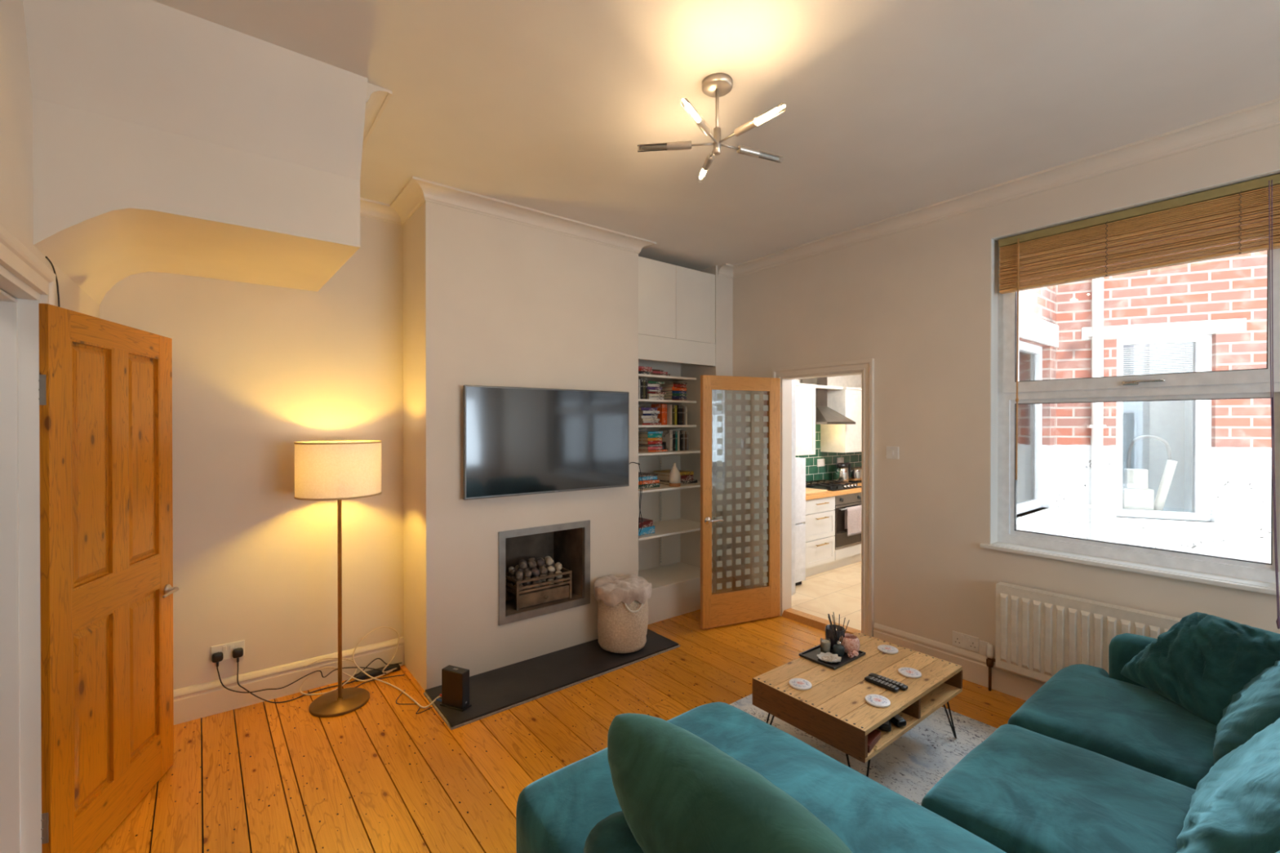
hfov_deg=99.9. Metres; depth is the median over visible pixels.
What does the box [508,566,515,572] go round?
pebble
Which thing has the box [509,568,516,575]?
pebble
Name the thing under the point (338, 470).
floor lamp
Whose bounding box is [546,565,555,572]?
pebble
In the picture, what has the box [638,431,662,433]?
book
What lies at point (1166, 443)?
garden hose
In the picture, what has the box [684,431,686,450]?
book
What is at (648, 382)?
book
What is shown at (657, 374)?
book
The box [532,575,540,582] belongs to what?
pebble
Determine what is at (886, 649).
coaster
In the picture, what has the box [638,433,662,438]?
book
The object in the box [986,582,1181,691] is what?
radiator
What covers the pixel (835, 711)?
coffee table
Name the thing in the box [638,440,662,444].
book
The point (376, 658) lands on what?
cable
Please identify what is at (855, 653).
crystal
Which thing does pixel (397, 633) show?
cable
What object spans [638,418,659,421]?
book
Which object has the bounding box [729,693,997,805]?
rug
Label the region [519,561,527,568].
pebble
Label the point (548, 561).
pebble
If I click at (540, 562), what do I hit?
pebble
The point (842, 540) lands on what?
oven
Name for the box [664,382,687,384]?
book
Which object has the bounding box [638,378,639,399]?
book
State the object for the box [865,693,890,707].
coaster
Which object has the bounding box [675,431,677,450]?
book
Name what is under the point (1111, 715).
seat cushion
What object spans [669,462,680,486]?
diffuser
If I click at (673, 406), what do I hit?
book
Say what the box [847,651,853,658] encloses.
crystal
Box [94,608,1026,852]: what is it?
floor
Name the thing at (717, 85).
ceiling lamp
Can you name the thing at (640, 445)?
book
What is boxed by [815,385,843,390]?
hood pelmet
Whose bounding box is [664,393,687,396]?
book
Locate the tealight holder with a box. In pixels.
[839,633,860,653]
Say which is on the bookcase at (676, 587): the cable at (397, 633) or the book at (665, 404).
the book at (665, 404)
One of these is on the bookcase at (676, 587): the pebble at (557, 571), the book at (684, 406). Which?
the book at (684, 406)
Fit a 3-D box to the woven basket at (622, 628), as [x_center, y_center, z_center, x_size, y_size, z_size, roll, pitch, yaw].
[-0.124,1.357,3.825,0.364,0.405,0.370,0,0,16]
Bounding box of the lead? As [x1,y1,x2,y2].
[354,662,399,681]
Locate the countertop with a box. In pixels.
[805,482,861,500]
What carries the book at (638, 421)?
on the book at (639, 424)
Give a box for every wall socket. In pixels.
[210,640,244,662]
[817,458,824,466]
[836,457,844,463]
[952,631,978,652]
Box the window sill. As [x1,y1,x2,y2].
[979,543,1279,595]
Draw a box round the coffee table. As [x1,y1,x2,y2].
[752,631,962,777]
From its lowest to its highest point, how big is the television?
0.701 m
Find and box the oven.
[834,492,861,560]
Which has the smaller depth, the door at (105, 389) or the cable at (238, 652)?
the door at (105, 389)
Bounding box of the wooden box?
[867,729,880,753]
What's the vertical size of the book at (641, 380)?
0.170 m
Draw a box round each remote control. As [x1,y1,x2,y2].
[864,675,899,692]
[868,672,907,690]
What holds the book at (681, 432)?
on the bookcase at (676, 587)
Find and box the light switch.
[886,446,898,458]
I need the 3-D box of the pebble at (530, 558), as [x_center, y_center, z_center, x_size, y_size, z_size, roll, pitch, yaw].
[-0.778,0.966,3.843,0.064,0.058,0.060,0,0,42]
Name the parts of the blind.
ladder cord, head rail, rail, ladder cord, pull cord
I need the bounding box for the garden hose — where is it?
[1126,435,1172,468]
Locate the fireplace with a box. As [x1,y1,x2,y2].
[497,520,590,626]
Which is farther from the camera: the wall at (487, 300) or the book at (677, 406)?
the book at (677, 406)
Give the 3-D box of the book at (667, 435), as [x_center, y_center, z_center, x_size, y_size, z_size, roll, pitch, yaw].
[0.225,0.120,4.660,0.032,0.178,0.140,0,0,-38]
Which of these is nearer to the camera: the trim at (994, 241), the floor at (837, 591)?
the trim at (994, 241)
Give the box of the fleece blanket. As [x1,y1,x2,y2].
[593,573,652,606]
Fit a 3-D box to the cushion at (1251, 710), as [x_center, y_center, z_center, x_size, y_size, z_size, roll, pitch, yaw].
[2.203,0.927,1.753,0.761,0.531,0.442,0,0,-38]
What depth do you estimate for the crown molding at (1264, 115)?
3.00 m
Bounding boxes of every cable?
[299,657,391,695]
[336,657,404,689]
[351,626,440,708]
[395,689,432,714]
[629,462,642,534]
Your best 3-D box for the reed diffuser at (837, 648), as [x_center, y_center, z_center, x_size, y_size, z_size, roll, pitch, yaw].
[1.042,1.092,2.838,0.139,0.211,0.082,0,0,-38]
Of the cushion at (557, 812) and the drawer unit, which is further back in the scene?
the drawer unit
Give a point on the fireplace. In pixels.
(568, 544)
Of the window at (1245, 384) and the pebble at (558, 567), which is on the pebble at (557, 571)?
the pebble at (558, 567)
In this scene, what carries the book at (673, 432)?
on the bookcase at (676, 587)
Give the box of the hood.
[801,377,855,424]
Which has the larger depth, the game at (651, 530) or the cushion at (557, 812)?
the game at (651, 530)
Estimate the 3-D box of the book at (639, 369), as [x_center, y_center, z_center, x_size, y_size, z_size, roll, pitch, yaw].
[-0.024,-0.464,4.463,0.200,0.022,0.150,0,0,-38]
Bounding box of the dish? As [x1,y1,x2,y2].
[817,652,841,662]
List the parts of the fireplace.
post, rail, rail, rail, fire grate, ash drawer, post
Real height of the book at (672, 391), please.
0.022 m
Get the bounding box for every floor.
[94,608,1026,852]
[791,560,861,631]
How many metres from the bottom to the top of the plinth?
0.110 m
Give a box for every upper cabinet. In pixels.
[638,256,715,366]
[795,382,817,455]
[820,386,862,453]
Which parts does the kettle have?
lid, handle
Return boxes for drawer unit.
[800,496,835,568]
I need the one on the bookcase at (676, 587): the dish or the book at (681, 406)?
the book at (681, 406)
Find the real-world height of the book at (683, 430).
0.175 m
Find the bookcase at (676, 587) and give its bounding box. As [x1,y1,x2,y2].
[638,373,716,624]
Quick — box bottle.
[832,644,844,657]
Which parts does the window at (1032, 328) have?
glass, frame, sill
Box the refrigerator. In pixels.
[795,457,805,586]
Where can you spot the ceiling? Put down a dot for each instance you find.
(894, 108)
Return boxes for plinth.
[805,553,861,577]
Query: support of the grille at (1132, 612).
attached to the radiator
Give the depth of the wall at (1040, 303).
4.17 m
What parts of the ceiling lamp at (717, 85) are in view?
bulb, arm, bulb, arm, bulb, arm, stem, arm, arm, bulb, bulb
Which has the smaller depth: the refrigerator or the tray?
the tray
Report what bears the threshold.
on the floor at (382, 775)
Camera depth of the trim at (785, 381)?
4.49 m
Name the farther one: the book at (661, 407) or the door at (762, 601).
the book at (661, 407)
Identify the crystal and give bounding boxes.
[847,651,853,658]
[852,650,858,656]
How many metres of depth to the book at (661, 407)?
4.55 m
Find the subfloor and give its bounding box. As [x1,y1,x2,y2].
[149,698,315,852]
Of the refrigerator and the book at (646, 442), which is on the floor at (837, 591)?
the refrigerator
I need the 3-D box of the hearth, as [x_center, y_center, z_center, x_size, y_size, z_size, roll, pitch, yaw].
[-0.491,1.572,3.515,1.651,0.022,0.498,0,0,-38]
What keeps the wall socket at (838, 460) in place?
attached to the wall at (258, 370)
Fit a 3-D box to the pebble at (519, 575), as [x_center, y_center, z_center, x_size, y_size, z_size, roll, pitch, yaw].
[-0.825,1.014,3.676,0.052,0.051,0.055,0,0,-33]
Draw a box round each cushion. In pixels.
[515,702,1006,852]
[607,713,852,852]
[920,724,1195,852]
[1007,663,1217,789]
[1120,612,1279,725]
[1176,718,1279,852]
[1213,660,1279,764]
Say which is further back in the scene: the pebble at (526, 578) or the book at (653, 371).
the book at (653, 371)
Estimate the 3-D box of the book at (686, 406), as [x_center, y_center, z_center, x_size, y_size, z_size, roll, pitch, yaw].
[0.363,-0.094,4.768,0.018,0.160,0.140,0,0,-38]
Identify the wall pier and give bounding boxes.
[680,265,733,592]
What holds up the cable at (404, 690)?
on the floor at (382, 775)
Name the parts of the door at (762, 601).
handle, glass pane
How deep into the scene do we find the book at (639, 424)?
4.45 m
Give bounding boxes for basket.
[505,582,568,600]
[597,599,648,653]
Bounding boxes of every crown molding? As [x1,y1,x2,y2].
[360,82,656,253]
[717,97,1279,278]
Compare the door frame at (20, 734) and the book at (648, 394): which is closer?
the door frame at (20, 734)
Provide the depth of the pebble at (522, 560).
3.79 m
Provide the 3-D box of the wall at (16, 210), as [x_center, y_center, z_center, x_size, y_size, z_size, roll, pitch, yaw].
[-0.684,0.100,0.029,0.120,3.000,6.690,0,0,-38]
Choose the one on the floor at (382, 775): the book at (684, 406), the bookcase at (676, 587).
the bookcase at (676, 587)
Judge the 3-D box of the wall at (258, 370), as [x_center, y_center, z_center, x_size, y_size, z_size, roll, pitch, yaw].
[0.731,0.073,5.478,9.080,3.000,0.170,0,0,-38]
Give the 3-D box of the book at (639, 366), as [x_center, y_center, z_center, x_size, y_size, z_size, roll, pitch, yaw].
[-0.023,-0.484,4.469,0.190,0.018,0.150,0,0,-38]
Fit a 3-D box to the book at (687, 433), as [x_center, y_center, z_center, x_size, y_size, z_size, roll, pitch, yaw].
[0.376,0.129,4.779,0.022,0.160,0.140,0,0,-38]
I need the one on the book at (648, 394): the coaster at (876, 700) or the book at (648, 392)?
the book at (648, 392)
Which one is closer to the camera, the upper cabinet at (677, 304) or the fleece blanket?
the fleece blanket
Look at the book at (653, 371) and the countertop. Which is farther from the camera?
the countertop
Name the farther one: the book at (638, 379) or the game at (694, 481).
the game at (694, 481)
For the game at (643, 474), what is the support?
on the game at (650, 477)
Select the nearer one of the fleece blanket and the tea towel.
the fleece blanket
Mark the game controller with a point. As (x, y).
(896, 720)
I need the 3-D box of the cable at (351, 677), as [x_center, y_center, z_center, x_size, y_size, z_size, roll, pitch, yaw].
[-1.788,1.498,3.317,0.525,0.176,0.112,0,0,-38]
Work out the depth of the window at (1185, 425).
4.31 m
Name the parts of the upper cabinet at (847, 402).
door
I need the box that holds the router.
[435,665,471,711]
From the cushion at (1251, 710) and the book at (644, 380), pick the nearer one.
the cushion at (1251, 710)
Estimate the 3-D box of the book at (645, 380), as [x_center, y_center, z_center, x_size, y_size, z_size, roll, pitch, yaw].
[0.010,-0.305,4.490,0.018,0.165,0.140,0,0,-38]
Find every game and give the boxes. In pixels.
[638,471,657,476]
[638,475,657,480]
[638,479,659,484]
[638,483,659,488]
[638,516,653,528]
[638,525,654,535]
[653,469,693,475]
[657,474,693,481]
[659,479,697,484]
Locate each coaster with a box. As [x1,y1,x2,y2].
[789,678,811,690]
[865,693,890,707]
[877,644,897,653]
[897,666,921,678]
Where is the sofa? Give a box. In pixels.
[515,633,1279,852]
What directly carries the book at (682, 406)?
on the bookcase at (676, 587)
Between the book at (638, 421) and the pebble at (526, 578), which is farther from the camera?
the book at (638, 421)
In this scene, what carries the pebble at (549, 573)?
on the pebble
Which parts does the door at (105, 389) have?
panel, panel, rail, panel, panel, handle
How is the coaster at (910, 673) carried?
on the coffee table
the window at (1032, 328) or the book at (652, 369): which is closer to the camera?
the window at (1032, 328)
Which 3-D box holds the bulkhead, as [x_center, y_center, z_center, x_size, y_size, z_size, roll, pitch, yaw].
[-1.904,-0.997,2.435,0.946,0.830,1.390,0,0,-38]
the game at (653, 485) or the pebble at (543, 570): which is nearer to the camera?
the pebble at (543, 570)
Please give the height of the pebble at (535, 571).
0.056 m
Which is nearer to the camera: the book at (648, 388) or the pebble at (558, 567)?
the pebble at (558, 567)
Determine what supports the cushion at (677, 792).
on the sofa
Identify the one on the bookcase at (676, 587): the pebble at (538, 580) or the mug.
the mug
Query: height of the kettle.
0.250 m
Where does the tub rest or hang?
on the wall at (1225, 298)
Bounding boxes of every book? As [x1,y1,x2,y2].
[638,365,651,368]
[638,368,652,372]
[638,370,650,374]
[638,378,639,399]
[638,407,657,410]
[638,410,659,413]
[638,413,657,415]
[638,415,657,418]
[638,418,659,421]
[638,421,657,422]
[638,422,661,425]
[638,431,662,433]
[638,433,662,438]
[638,437,662,440]
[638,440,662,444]
[638,445,662,449]
[638,448,666,452]
[639,444,662,446]
[640,378,643,399]
[643,379,645,399]
[644,379,647,399]
[647,381,664,384]
[647,383,659,386]
[647,386,662,390]
[647,389,660,391]
[647,391,666,394]
[647,393,664,396]
[647,396,663,399]
[650,370,667,373]
[650,373,670,376]
[651,404,665,425]
[652,368,664,371]
[659,430,672,451]
[661,386,686,391]
[661,390,686,393]
[662,383,685,387]
[663,395,686,399]
[663,399,687,400]
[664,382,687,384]
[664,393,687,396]
[665,404,666,425]
[671,404,675,425]
[672,431,675,450]
[675,404,676,425]
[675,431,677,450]
[676,404,679,425]
[679,430,683,450]
[680,404,682,425]
[682,405,684,425]
[683,430,684,450]
[684,405,685,425]
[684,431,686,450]
[685,406,687,425]
[686,431,688,450]
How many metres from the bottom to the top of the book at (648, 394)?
0.024 m
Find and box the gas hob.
[805,479,861,491]
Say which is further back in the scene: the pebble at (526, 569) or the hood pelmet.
the hood pelmet
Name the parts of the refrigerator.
kick plate, door, door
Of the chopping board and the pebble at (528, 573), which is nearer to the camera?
the pebble at (528, 573)
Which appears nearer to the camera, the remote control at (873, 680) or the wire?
the wire
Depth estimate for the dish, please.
2.77 m
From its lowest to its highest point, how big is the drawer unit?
0.688 m
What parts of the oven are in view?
oven filler, control panel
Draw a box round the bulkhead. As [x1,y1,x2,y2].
[22,0,367,304]
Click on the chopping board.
(808, 491)
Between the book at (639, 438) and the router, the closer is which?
the router
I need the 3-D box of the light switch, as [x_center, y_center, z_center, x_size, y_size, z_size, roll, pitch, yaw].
[1.751,0.181,3.734,0.013,0.086,0.086,0,0,-38]
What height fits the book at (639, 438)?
0.024 m
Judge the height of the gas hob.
0.051 m
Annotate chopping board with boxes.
[805,487,827,494]
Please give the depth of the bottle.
2.80 m
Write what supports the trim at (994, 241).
attached to the wall at (916, 301)
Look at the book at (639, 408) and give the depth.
4.44 m
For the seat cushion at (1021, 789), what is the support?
on the sofa
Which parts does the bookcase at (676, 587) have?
bracket rail, shelf, shelf, shelf, shelf, shelf, shelf, shelf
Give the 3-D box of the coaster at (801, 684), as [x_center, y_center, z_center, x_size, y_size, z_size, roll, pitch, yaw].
[0.747,1.201,2.507,0.102,0.010,0.102,0,0,35]
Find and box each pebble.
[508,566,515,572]
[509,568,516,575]
[515,571,523,579]
[518,559,527,565]
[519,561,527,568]
[522,568,530,574]
[524,570,531,577]
[524,577,530,584]
[526,557,535,564]
[528,560,536,568]
[530,568,539,576]
[531,582,540,588]
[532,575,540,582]
[535,558,544,565]
[539,566,547,573]
[539,573,546,580]
[545,557,553,565]
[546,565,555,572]
[547,572,555,578]
[555,564,562,570]
[555,570,562,577]
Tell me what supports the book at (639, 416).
on the book at (639, 420)
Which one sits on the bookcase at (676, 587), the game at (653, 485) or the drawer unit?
the game at (653, 485)
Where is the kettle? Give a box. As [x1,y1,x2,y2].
[835,462,850,484]
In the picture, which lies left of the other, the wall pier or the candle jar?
the wall pier
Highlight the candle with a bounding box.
[820,638,831,653]
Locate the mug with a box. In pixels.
[662,441,666,448]
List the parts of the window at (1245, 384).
handle, fixed pane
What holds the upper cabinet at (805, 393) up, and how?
attached to the wall at (258, 370)
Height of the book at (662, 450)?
0.017 m
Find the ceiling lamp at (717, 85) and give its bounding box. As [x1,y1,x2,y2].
[637,72,786,182]
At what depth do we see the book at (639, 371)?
4.42 m
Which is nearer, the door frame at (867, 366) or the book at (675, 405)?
the door frame at (867, 366)
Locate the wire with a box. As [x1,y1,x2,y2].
[44,256,59,306]
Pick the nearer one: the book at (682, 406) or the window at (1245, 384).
the window at (1245, 384)
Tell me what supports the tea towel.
hanging from the oven
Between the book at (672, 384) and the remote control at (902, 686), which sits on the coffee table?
the remote control at (902, 686)
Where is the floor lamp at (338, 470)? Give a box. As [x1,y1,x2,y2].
[293,440,382,717]
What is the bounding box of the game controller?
[889,714,906,727]
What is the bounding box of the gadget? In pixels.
[878,720,891,732]
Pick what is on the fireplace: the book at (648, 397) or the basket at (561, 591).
the basket at (561, 591)
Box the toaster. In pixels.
[848,466,861,483]
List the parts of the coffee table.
leg, panel, leg, panel, leg, panel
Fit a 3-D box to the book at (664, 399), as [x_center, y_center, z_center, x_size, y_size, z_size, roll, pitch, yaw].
[0.300,-0.231,4.723,0.180,0.014,0.150,0,0,-38]
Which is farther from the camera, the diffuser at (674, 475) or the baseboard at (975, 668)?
the diffuser at (674, 475)
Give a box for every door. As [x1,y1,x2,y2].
[38,303,178,852]
[700,374,780,629]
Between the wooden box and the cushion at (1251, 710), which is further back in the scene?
the wooden box
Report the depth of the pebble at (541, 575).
3.77 m
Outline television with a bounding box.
[462,385,629,500]
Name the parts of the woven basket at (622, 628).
handle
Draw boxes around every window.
[997,246,1279,584]
[1016,311,1066,532]
[1115,333,1212,521]
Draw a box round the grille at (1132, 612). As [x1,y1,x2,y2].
[995,582,1181,622]
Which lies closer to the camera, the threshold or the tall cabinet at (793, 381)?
the threshold
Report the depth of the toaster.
6.53 m
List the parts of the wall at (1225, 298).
sill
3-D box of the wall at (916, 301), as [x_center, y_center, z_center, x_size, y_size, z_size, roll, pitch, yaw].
[2.724,0.087,2.708,0.250,3.000,6.690,0,0,-38]
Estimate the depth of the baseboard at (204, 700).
3.13 m
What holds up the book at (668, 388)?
on the book at (672, 391)
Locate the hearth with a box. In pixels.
[423,629,679,729]
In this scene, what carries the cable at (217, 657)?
on the floor at (382, 775)
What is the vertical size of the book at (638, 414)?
0.014 m
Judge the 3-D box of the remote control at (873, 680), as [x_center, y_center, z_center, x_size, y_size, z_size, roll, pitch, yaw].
[1.123,1.196,2.501,0.038,0.020,0.155,0,0,-38]
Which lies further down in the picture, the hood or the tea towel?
the tea towel
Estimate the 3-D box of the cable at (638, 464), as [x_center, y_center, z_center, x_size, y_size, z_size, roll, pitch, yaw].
[-0.061,0.561,4.174,0.144,0.579,0.338,0,0,9]
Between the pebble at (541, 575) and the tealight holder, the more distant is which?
the pebble at (541, 575)
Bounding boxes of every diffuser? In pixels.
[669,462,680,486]
[827,612,848,657]
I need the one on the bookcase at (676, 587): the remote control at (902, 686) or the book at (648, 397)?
the book at (648, 397)
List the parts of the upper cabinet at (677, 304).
door, door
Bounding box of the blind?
[998,173,1279,629]
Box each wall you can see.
[0,0,99,318]
[99,216,862,689]
[402,200,638,691]
[732,124,1279,658]
[1016,284,1056,534]
[1055,250,1271,563]
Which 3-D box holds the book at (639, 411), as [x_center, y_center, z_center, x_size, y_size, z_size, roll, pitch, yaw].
[0.052,-0.119,4.505,0.180,0.026,0.140,0,0,-38]
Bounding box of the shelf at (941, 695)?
[865,683,962,762]
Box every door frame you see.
[0,223,56,852]
[772,358,874,637]
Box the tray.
[799,644,865,670]
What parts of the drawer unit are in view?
drawer, drawer, drawer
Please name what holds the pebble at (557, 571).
on the pebble
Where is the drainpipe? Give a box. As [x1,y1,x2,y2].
[1086,277,1106,541]
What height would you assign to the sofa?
0.931 m
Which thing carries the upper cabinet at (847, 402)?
attached to the wall at (258, 370)
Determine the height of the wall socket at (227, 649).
0.090 m
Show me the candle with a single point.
(825, 645)
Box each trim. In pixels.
[780,370,862,633]
[990,168,1279,589]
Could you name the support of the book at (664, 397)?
on the book at (664, 399)
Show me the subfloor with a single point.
(202, 851)
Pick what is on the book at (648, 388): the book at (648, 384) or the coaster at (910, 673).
the book at (648, 384)
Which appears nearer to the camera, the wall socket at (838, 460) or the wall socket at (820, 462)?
the wall socket at (820, 462)
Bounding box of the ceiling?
[152,0,1279,271]
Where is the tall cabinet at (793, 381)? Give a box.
[791,379,795,595]
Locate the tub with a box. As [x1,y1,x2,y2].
[1122,468,1154,510]
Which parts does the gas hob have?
plate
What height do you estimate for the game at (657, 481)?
0.030 m
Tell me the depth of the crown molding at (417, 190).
3.42 m
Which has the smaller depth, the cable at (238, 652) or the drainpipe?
the cable at (238, 652)
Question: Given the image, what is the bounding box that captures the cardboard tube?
[1154,459,1177,510]
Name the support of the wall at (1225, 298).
on the ground
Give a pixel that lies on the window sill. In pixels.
(1096, 563)
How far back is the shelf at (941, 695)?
2.46 m
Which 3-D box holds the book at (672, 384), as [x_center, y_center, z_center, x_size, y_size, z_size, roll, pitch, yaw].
[0.298,-0.353,4.725,0.150,0.026,0.150,0,0,-38]
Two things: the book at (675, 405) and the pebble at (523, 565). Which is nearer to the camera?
the pebble at (523, 565)
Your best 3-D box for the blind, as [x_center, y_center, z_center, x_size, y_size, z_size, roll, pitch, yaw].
[2.813,-0.124,2.398,0.163,2.005,2.155,0,0,-38]
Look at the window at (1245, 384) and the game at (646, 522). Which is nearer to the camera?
the window at (1245, 384)
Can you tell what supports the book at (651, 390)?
on the book at (648, 392)
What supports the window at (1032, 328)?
in the wall at (1040, 303)
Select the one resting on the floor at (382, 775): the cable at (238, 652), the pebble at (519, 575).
the cable at (238, 652)
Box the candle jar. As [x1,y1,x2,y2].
[825,624,844,648]
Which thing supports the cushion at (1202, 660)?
on the sofa
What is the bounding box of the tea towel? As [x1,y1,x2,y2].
[844,505,861,536]
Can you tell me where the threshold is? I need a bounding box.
[782,608,861,634]
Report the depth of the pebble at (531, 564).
3.77 m
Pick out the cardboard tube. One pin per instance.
(1171, 465)
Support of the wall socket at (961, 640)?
attached to the wall at (916, 301)
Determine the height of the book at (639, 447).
0.028 m
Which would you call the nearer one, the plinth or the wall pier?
the wall pier
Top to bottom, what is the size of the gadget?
0.033 m
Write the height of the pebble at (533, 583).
0.053 m
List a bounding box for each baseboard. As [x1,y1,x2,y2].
[173,636,404,724]
[873,622,1045,701]
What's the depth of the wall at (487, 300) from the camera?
3.46 m
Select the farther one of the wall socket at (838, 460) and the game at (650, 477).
the wall socket at (838, 460)

